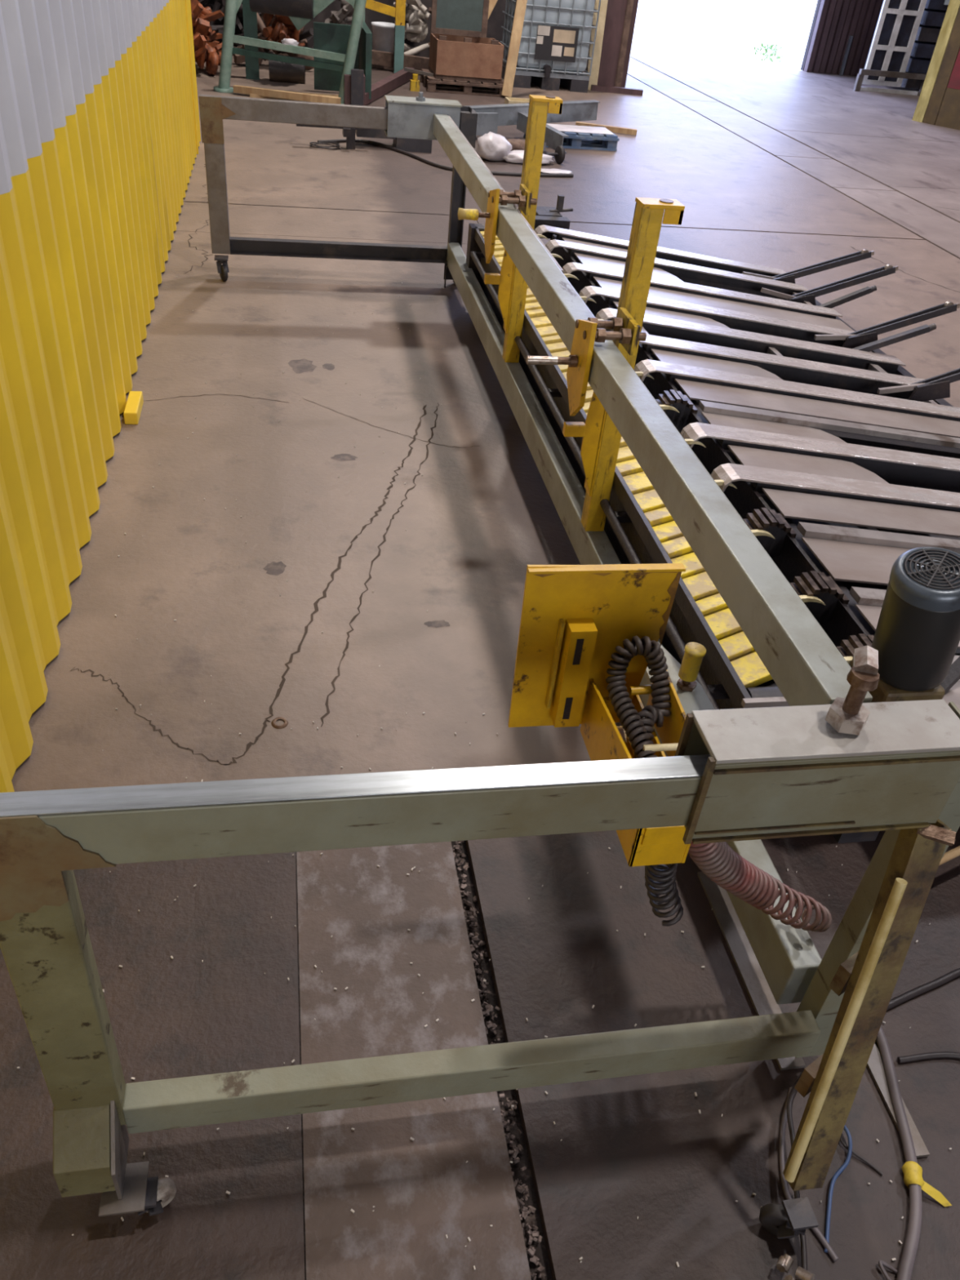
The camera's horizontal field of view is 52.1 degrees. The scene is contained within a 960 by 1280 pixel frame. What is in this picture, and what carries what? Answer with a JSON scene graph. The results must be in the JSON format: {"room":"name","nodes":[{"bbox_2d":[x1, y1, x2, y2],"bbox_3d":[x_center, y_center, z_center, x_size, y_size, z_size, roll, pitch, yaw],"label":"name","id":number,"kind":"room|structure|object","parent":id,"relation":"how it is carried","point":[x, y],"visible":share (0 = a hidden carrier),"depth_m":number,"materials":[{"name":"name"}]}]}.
{"room":"industrial hall","nodes":[
{"label":"industrial hall","id":0,"kind":"room"},
{"bbox_2d":[0,0,200,792],"bbox_3d":[-0.587,-2.056,-1.111,0.160,8.000,16.950,-2,38,-11],"label":"wall","id":1,"kind":"structure","parent":0,"point":[98,153],"depth_m":2.94,"materials":[{"name":"yellow metal"}]},
{"bbox_2d":[184,0,198,154],"bbox_3d":[-2.098,-5.190,6.496,0.164,3.600,0.030,-2,38,-11],"label":"trim","id":2,"kind":"structure","parent":1,"relation":"attached to","point":[185,1],"depth_m":7.26,"materials":[{"name":"yellow paint"}]},
{"bbox_2d":[198,0,591,70],"bbox_3d":[-5.096,-10.935,10.010,14.300,8.000,0.100,-2,38,-11],"label":"wall partition","id":3,"kind":"structure","parent":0,"point":[495,20],"depth_m":12.97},
{"bbox_2d":[0,46,959,1279],"bbox_3d":[4.975,-1.545,5.813,32.000,0.146,25.300,-2,38,-11],"label":"floor","id":4,"kind":"structure","parent":0,"point":[786,170],"depth_m":2.45,"materials":[{"name":"concrete"}]},
{"bbox_2d":[123,391,143,424],"bbox_3d":[-1.377,-0.924,3.902,0.050,0.050,0.210,-2,38,-11],"label":"block","id":5,"kind":"object","parent":4,"relation":"on","point":[135,402],"visible":1,"depth_m":3.85,"materials":[{"name":"yellow paint"}]},
{"bbox_2d":[190,0,224,76],"bbox_3d":[-3.092,-6.481,10.495,0.787,0.695,0.916,-18,43,-29],"label":"pile","id":6,"kind":"object","parent":4,"relation":"on","point":[206,51],"visible":0.41,"depth_m":10.36,"materials":[{"name":"orange metal"}]},
{"bbox_2d":[197,0,313,52],"bbox_3d":[-2.851,-7.627,11.664,1.816,1.182,0.954,-2,38,-11],"label":"pile","id":7,"kind":"object","parent":4,"relation":"on","point":[217,25],"visible":0.13,"depth_m":11.70,"materials":[{"name":"brown metal"}]},
{"bbox_2d":[232,12,314,70],"bbox_3d":[-2.363,-6.951,11.058,0.855,0.892,0.612,-21,45,-31],"label":"pile","id":8,"kind":"object","parent":4,"relation":"on","point":[238,59],"visible":0.18,"depth_m":11.14,"materials":[{"name":"brown metal"}]},
{"bbox_2d":[271,716,288,728],"bbox_3d":[-0.521,0.214,2.553,0.044,0.006,0.044,-2,38,-11],"label":"socket","id":9,"kind":"object","parent":4,"relation":"attached to","point":[277,722],"depth_m":2.55,"materials":[{"name":"metal"}]},
{"bbox_2d":[213,0,414,106],"bbox_3d":[-1.694,-6.509,10.358,1.565,1.160,2.521,9,37,4],"label":"stand","id":10,"kind":"object","parent":4,"relation":"on","point":[342,54],"visible":0.87,"depth_m":9.70,"materials":[{"name":"green paint"}]},
{"bbox_2d":[262,13,305,50],"bbox_3d":[-2.005,-6.485,10.244,0.491,0.607,0.482,-27,48,-36],"label":"pile","id":11,"kind":"object","parent":10,"relation":"in","point":[282,27],"visible":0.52,"depth_m":10.21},
{"bbox_2d":[280,38,298,45],"bbox_3d":[-1.873,-5.853,9.632,0.192,0.088,0.098,-2,38,-11],"label":"rag","id":12,"kind":"object","parent":10,"relation":"on","point":[291,42],"visible":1,"depth_m":9.60,"materials":[{"name":"white fabric"}]},
{"bbox_2d":[324,0,353,24],"bbox_3d":[-1.658,-7.861,12.247,0.505,0.920,0.513,-20,44,-31],"label":"pile","id":13,"kind":"object","parent":4,"relation":"on","point":[339,17],"visible":0.46,"depth_m":12.15,"materials":[{"name":"grey metal"}]},
{"bbox_2d":[296,124,431,153],"bbox_3d":[-0.967,-4.262,8.274,1.170,0.192,0.352,-8,39,-18],"label":"cable","id":14,"kind":"object","parent":4,"relation":"on","point":[418,145],"visible":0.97,"depth_m":8.25,"materials":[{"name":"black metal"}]},
{"bbox_2d":[371,22,395,69],"bbox_3d":[-1.173,-7.312,12.067,0.350,0.460,0.363,-2,38,-11],"label":"bucket","id":15,"kind":"object","parent":4,"relation":"on","point":[383,33],"visible":0.52,"depth_m":11.92,"materials":[{"name":"white plastic"}]},
{"bbox_2d":[364,0,405,73],"bbox_3d":[-1.159,-7.249,11.536,0.546,1.001,0.113,0,37,-8],"label":"post","id":16,"kind":"object","parent":4,"relation":"on","point":[398,11],"visible":0.62,"depth_m":11.50,"materials":[{"name":"teal metal"}]},
{"bbox_2d":[371,49,429,71],"bbox_3d":[-0.820,-6.980,11.862,1.386,0.140,0.100,14,37,10],"label":"timber beam","id":17,"kind":"structure","parent":4,"relation":"on","point":[378,57],"depth_m":11.85,"materials":[{"name":"brown wood"}]},
{"bbox_2d":[393,0,431,55],"bbox_3d":[-0.897,-8.052,12.524,0.457,1.047,0.550,-26,47,-35],"label":"pile","id":18,"kind":"object","parent":4,"relation":"on","point":[416,30],"visible":0.84,"depth_m":12.56,"materials":[{"name":"metal"}]},
{"bbox_2d":[409,73,420,91],"bbox_3d":[-0.722,-6.188,10.893,0.100,0.160,0.100,-2,38,-11],"label":"fitting","id":19,"kind":"object","parent":4,"relation":"on","point":[414,82],"visible":1,"depth_m":10.86,"materials":[{"name":"paint"}]},
{"bbox_2d":[404,67,433,76],"bbox_3d":[-0.686,-6.227,10.896,0.337,0.185,0.042,14,38,11],"label":"scrap","id":20,"kind":"object","parent":4,"relation":"on","point":[407,69],"visible":1,"depth_m":10.85,"materials":[{"name":"grey metal"}]},
{"bbox_2d":[427,7,431,45],"bbox_3d":[-0.328,-7.760,12.260,0.744,1.078,0.700,32,44,30],"label":"pile","id":21,"kind":"object","parent":4,"relation":"on","point":[429,8],"visible":0.02,"depth_m":12.29,"materials":[{"name":"grey metal"}]},
{"bbox_2d":[317,138,573,177],"bbox_3d":[-0.325,-3.966,8.116,2.162,0.028,0.512,15,38,11],"label":"cable","id":22,"kind":"object","parent":4,"relation":"on","point":[342,140],"visible":0.83,"depth_m":8.07,"materials":[{"name":"black rubber"}]},
{"bbox_2d":[419,68,506,97],"bbox_3d":[-0.191,-6.406,11.285,0.920,0.128,0.750,-2,38,-11],"label":"pallet","id":23,"kind":"object","parent":4,"relation":"on","point":[430,82],"visible":0.65,"depth_m":11.03,"materials":[{"name":"brown wood"}]},
{"bbox_2d":[428,32,504,83],"bbox_3d":[-0.154,-6.609,11.109,0.760,0.409,0.640,-2,38,-11],"label":"crate","id":24,"kind":"object","parent":23,"relation":"on","point":[452,57],"visible":0.96,"depth_m":10.88,"materials":[{"name":"brown wood"}]},
{"bbox_2d":[430,0,488,38],"bbox_3d":[-0.195,-7.055,10.548,0.620,0.955,0.040,-2,38,-11],"label":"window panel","id":25,"kind":"object","parent":24,"relation":"on","point":[468,18],"visible":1,"depth_m":10.72,"materials":[{"name":"green glass"}]},
{"bbox_2d":[488,0,497,17],"bbox_3d":[0.225,-7.420,11.098,0.096,1.022,0.768,34,45,31],"label":"leaning board","id":26,"kind":"object","parent":24,"relation":"on","point":[491,2],"visible":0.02,"depth_m":11.12,"materials":[{"name":"beige wood"}]},
{"bbox_2d":[0,92,959,1239],"bbox_3d":[-0.329,-0.920,3.239,1.384,1.022,5.122,-2,38,-11],"label":"frame","id":27,"kind":"object","parent":4,"relation":"on","point":[833,760],"visible":1,"depth_m":1.50,"materials":[{"name":"green paint"}]},
{"bbox_2d":[457,94,563,362],"bbox_3d":[0.103,-1.499,3.716,0.399,0.978,0.191,-17,43,-28],"label":"bracket","id":28,"kind":"object","parent":27,"relation":"attached to","point":[513,287],"visible":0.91,"depth_m":3.64,"materials":[{"name":"yellow metal"}]},
{"bbox_2d":[526,197,684,531],"bbox_3d":[0.317,-0.670,2.668,0.413,0.953,0.191,-17,43,-28],"label":"bracket","id":29,"kind":"object","parent":27,"relation":"on","point":[601,442],"visible":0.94,"depth_m":2.58,"materials":[{"name":"yellow metal"}]},
{"bbox_2d":[507,563,715,866],"bbox_3d":[0.273,0.067,1.680,0.351,0.367,0.585,-13,41,-24],"label":"box","id":30,"kind":"object","parent":27,"relation":"attached to","point":[574,618],"visible":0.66,"depth_m":1.69,"materials":[{"name":"yellow paint"}]},
{"bbox_2d":[605,635,671,758],"bbox_3d":[0.291,0.145,1.643,0.119,0.179,0.300,-2,38,-11],"label":"coiled hose","id":31,"kind":"object","parent":30,"relation":"hanging from","point":[638,728],"visible":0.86,"depth_m":1.69,"materials":[{"name":"plastic"}]},
{"bbox_2d":[644,862,683,926],"bbox_3d":[0.315,0.419,1.682,0.093,0.168,0.062,-2,38,-11],"label":"coiled hose","id":32,"kind":"object","parent":30,"relation":"hanging from","point":[664,876],"visible":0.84,"depth_m":1.68,"materials":[{"name":"black plastic"}]},
{"bbox_2d":[688,840,831,932],"bbox_3d":[0.495,0.422,1.748,0.367,0.329,0.070,0,37,-9],"label":"coiled hose","id":33,"kind":"object","parent":30,"relation":"hanging from","point":[717,861],"visible":0.84,"depth_m":1.74,"materials":[{"name":"pink plastic"}]},
{"bbox_2d":[17,259,951,1270],"bbox_3d":[-0.182,-0.558,3.628,2.195,0.003,5.490,-2,38,-11],"label":"floor grit","id":34,"kind":"structure","parent":4,"relation":"on","point":[370,769],"depth_m":1.96,"materials":[{"name":"grey stone"}]},
{"bbox_2d":[452,840,546,1279],"bbox_3d":[0.040,0.822,1.864,0.046,0.025,1.300,-2,38,-11],"label":"rubble","id":35,"kind":"object","parent":4,"relation":"on","point":[515,1150],"visible":0.84,"depth_m":1.82,"materials":[{"name":"grey stone"}]},
{"bbox_2d":[474,131,554,164],"bbox_3d":[0.297,-4.192,8.350,0.694,0.209,0.310,-2,38,-11],"label":"plastic bag","id":36,"kind":"object","parent":4,"relation":"on","point":[491,146],"visible":0.83,"depth_m":8.26,"materials":[{"name":"white plastic"}]},
{"bbox_2d":[501,0,527,97],"bbox_3d":[0.431,-6.863,10.823,0.115,1.505,0.591,13,37,9],"label":"leaning board","id":37,"kind":"object","parent":4,"relation":"on","point":[520,9],"visible":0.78,"depth_m":10.90,"materials":[{"name":"beige wood"}]},
{"bbox_2d":[506,138,524,151],"bbox_3d":[0.317,-4.317,8.587,0.321,0.127,0.324,29,42,27],"label":"heap","id":38,"kind":"object","parent":4,"relation":"on","point":[517,144],"visible":0.25,"depth_m":8.51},
{"bbox_2d":[504,97,529,103],"bbox_3d":[0.448,-5.870,10.725,0.320,0.060,0.230,-2,38,-11],"label":"wooden plank","id":39,"kind":"object","parent":4,"relation":"on","point":[508,100],"visible":0.4,"depth_m":10.76,"materials":[{"name":"brown wood"}]},
{"bbox_2d":[469,99,599,163],"bbox_3d":[0.747,-4.628,8.917,1.501,0.303,1.198,-15,42,-26],"label":"metal beam","id":40,"kind":"structure","parent":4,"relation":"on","point":[490,117],"depth_m":9.06,"materials":[{"name":"grey metal"}]},
{"bbox_2d":[499,0,600,93],"bbox_3d":[0.822,-7.354,11.916,0.962,1.060,1.060,-2,38,-11],"label":"tank","id":41,"kind":"object","parent":4,"relation":"on","point":[555,42],"visible":0.77,"depth_m":11.62,"materials":[{"name":"white plastic"}]},
{"bbox_2d":[540,168,573,173],"bbox_3d":[0.616,-3.898,8.162,0.330,0.024,0.167,-2,38,-11],"label":"scrap","id":42,"kind":"object","parent":4,"relation":"on","point":[553,171],"visible":0.81,"depth_m":8.13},
{"bbox_2d":[523,123,619,151],"bbox_3d":[0.850,-4.717,9.196,0.800,0.128,0.450,-3,38,-12],"label":"pallet","id":43,"kind":"object","parent":4,"relation":"on","point":[579,140],"visible":0.49,"depth_m":9.09,"materials":[{"name":"blue wood"}]},
{"bbox_2d":[546,123,613,134],"bbox_3d":[0.861,-4.771,9.155,0.730,0.005,0.320,-2,38,-11],"label":"plastic sheet","id":44,"kind":"object","parent":43,"relation":"on","point":[571,128],"visible":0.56,"depth_m":9.16,"materials":[{"name":"white plastic"}]},
{"bbox_2d":[586,0,608,89],"bbox_3d":[1.409,-7.270,11.899,0.160,1.050,0.080,-2,38,-11],"label":"post","id":45,"kind":"object","parent":4,"relation":"on","point":[593,77],"visible":0.78,"depth_m":11.90,"materials":[{"name":"beige wood"}]},
{"bbox_2d":[575,121,637,135],"bbox_3d":[1.276,-5.171,9.920,0.623,0.050,0.060,10,37,4],"label":"stick","id":46,"kind":"object","parent":4,"relation":"on","point":[613,129],"visible":0.64,"depth_m":9.89,"materials":[{"name":"beige wood"}]},
{"bbox_2d":[586,0,638,87],"bbox_3d":[1.945,-10.206,10.161,0.390,7.900,0.530,-2,38,-11],"label":"steel column","id":47,"kind":"structure","parent":4,"relation":"on","point":[620,15],"depth_m":12.04,"materials":[{"name":"brown metal"}]},
{"bbox_2d":[591,84,643,95],"bbox_3d":[1.697,-6.819,12.169,0.643,0.060,0.080,2,37,-6],"label":"plank","id":48,"kind":"object","parent":4,"relation":"on","point":[593,87],"visible":1,"depth_m":12.14,"materials":[{"name":"brown wood"}]},
{"bbox_2d":[466,222,789,709],"bbox_3d":[0.358,-0.866,3.754,0.309,0.440,3.870,-2,38,-11],"label":"conveyor","id":49,"kind":"object","parent":4,"relation":"on","point":[640,529],"visible":0.23,"depth_m":2.74,"materials":[{"name":"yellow metal"}]},
{"bbox_2d":[533,195,959,709],"bbox_3d":[1.390,-0.980,3.991,1.913,0.520,4.250,-2,38,-11],"label":"table","id":50,"kind":"object","parent":4,"relation":"on","point":[842,462],"visible":0.52,"depth_m":3.64,"materials":[{"name":"metal"}]},
{"bbox_2d":[695,400,959,655],"bbox_3d":[1.334,-0.787,3.904,1.240,0.162,3.800,-2,38,-11],"label":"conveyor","id":51,"kind":"object","parent":50,"relation":"on","point":[936,450],"depth_m":3.43,"materials":[{"name":"metal"}]},
{"bbox_2d":[938,845,959,865],"bbox_3d":[1.056,0.501,2.242,0.352,0.020,0.022,-15,42,-26],"label":"rod","id":52,"kind":"object","parent":50,"relation":"attached to","point":[955,852],"visible":0.13,"depth_m":2.25,"materials":[{"name":"beige wood"}]},
{"bbox_2d":[697,871,805,1070],"bbox_3d":[0.567,0.683,2.087,0.050,0.008,0.480,-2,38,-11],"label":"bar","id":53,"kind":"object","parent":4,"relation":"on","point":[763,1002],"visible":0.79,"depth_m":2.09,"materials":[{"name":"grey metal"}]},
{"bbox_2d":[776,1253,814,1279],"bbox_3d":[0.495,1.032,1.569,0.059,0.045,0.077,27,42,25],"label":"fittings","id":54,"kind":"object","parent":4,"relation":"on","point":[784,1263],"visible":1,"depth_m":1.58,"materials":[{"name":"metal"}]},
{"bbox_2d":[786,1072,807,1270],"bbox_3d":[0.560,0.927,1.732,0.042,0.044,0.375,13,37,8],"label":"cable","id":55,"kind":"object","parent":4,"relation":"on","point":[793,1091],"visible":0.44,"depth_m":1.75,"materials":[{"name":"black rubber"}]},
{"bbox_2d":[779,1086,838,1262],"bbox_3d":[0.563,0.939,1.746,0.068,0.010,0.299,4,37,-3],"label":"cable","id":56,"kind":"object","parent":4,"relation":"on","point":[784,1121],"visible":0.65,"depth_m":1.73,"materials":[{"name":"black rubber"}]},
{"bbox_2d":[824,1124,852,1252],"bbox_3d":[0.635,0.950,1.732,0.041,0.023,0.255,15,38,11],"label":"wire","id":57,"kind":"object","parent":4,"relation":"on","point":[846,1162],"visible":0.84,"depth_m":1.72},
{"bbox_2d":[840,1134,883,1175],"bbox_3d":[0.682,0.926,1.781,0.032,0.010,0.108,-15,42,-26],"label":"wire","id":58,"kind":"object","parent":4,"relation":"on","point":[843,1144],"visible":0.72,"depth_m":1.77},
{"bbox_2d":[878,1259,897,1279],"bbox_3d":[0.693,1.052,1.612,0.079,0.014,0.034,17,38,14],"label":"wire","id":59,"kind":"object","parent":4,"relation":"on","point":[881,1263],"visible":1,"depth_m":1.62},
{"bbox_2d":[832,546,959,843],"bbox_3d":[0.997,0.137,2.244,0.369,0.768,0.195,-2,38,-11],"label":"motor","id":60,"kind":"object","parent":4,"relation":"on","point":[917,637],"visible":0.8,"depth_m":2.03,"materials":[{"name":"grey metal"}]},
{"bbox_2d":[904,549,959,590],"bbox_3d":[0.928,-0.144,1.992,0.127,0.030,0.128,-2,38,-11],"label":"fan grille","id":61,"kind":"object","parent":60,"relation":"attached to","point":[924,569],"depth_m":1.99,"materials":[{"name":"black metal"}]},
{"bbox_2d":[866,1042,929,1157],"bbox_3d":[0.783,0.868,1.872,0.035,0.008,0.230,-1,37,-10],"label":"bar","id":62,"kind":"object","parent":4,"relation":"on","point":[874,1065],"visible":0.64,"depth_m":1.87,"materials":[{"name":"grey metal"}]},
{"bbox_2d":[853,0,950,96],"bbox_3d":[6.465,-9.158,14.439,1.860,1.900,0.930,-2,38,-11],"label":"rack","id":63,"kind":"object","parent":4,"relation":"on","point":[906,33],"visible":0.79,"depth_m":14.38,"materials":[{"name":"white metal"}]},
{"bbox_2d":[875,1026,951,1279],"bbox_3d":[0.770,0.920,1.791,0.153,0.034,0.679,10,37,6],"label":"cable","id":64,"kind":"object","parent":4,"relation":"on","point":[912,1171],"visible":0.8,"depth_m":1.74,"materials":[{"name":"grey rubber"}]},
{"bbox_2d":[886,968,959,1010],"bbox_3d":[1.084,0.727,2.101,0.544,0.016,0.076,-3,38,-12],"label":"cable","id":65,"kind":"object","parent":4,"relation":"on","point":[906,996],"visible":0.87,"depth_m":2.06,"materials":[{"name":"black rubber"}]},
{"bbox_2d":[897,1051,959,1062],"bbox_3d":[1.012,0.867,1.906,0.388,0.012,0.081,19,39,16],"label":"cable","id":66,"kind":"object","parent":4,"relation":"on","point":[938,1054],"visible":1,"depth_m":1.94,"materials":[{"name":"black rubber"}]},
{"bbox_2d":[800,0,821,71],"bbox_3d":[3.257,-12.466,13.270,32.000,8.000,0.100,-2,38,-11],"label":"wall","id":67,"kind":"structure","parent":0,"point":[818,4],"depth_m":15.80,"materials":[{"name":"white paint"}]},
{"bbox_2d":[803,0,883,75],"bbox_3d":[6.232,-11.857,14.149,1.295,6.500,0.200,-2,38,-11],"label":"door","id":68,"kind":"structure","parent":67,"relation":"in","point":[843,32],"depth_m":15.73,"materials":[{"name":"brown metal"}]},
{"bbox_2d":[911,0,959,129],"bbox_3d":[6.368,-9.514,9.876,1.305,7.920,0.218,30,43,29],"label":"pillar","id":69,"kind":"structure","parent":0,"point":[938,104],"depth_m":12.14,"materials":[{"name":"beige wood"}]},
{"label":"outside","id":70,"kind":"structure","parent":0,"visible":0},
{"bbox_2d":[630,0,817,71],"bbox_3d":[6.611,-28.433,41.809,90.000,0.180,62.600,-2,38,-11],"label":"doorway opening","id":71,"kind":"structure","parent":70,"point":[725,32],"depth_m":21.14,"materials":[{"name":"white"}]},
{"bbox_2d":[754,42,783,62],"bbox_3d":[4.886,-9.965,16.629,0.485,0.278,0.469,-2,38,-11],"label":"weed leaves","id":72,"kind":"object","parent":71,"relation":"on","point":[762,44],"visible":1,"depth_m":16.61,"materials":[{"name":"green plant"}]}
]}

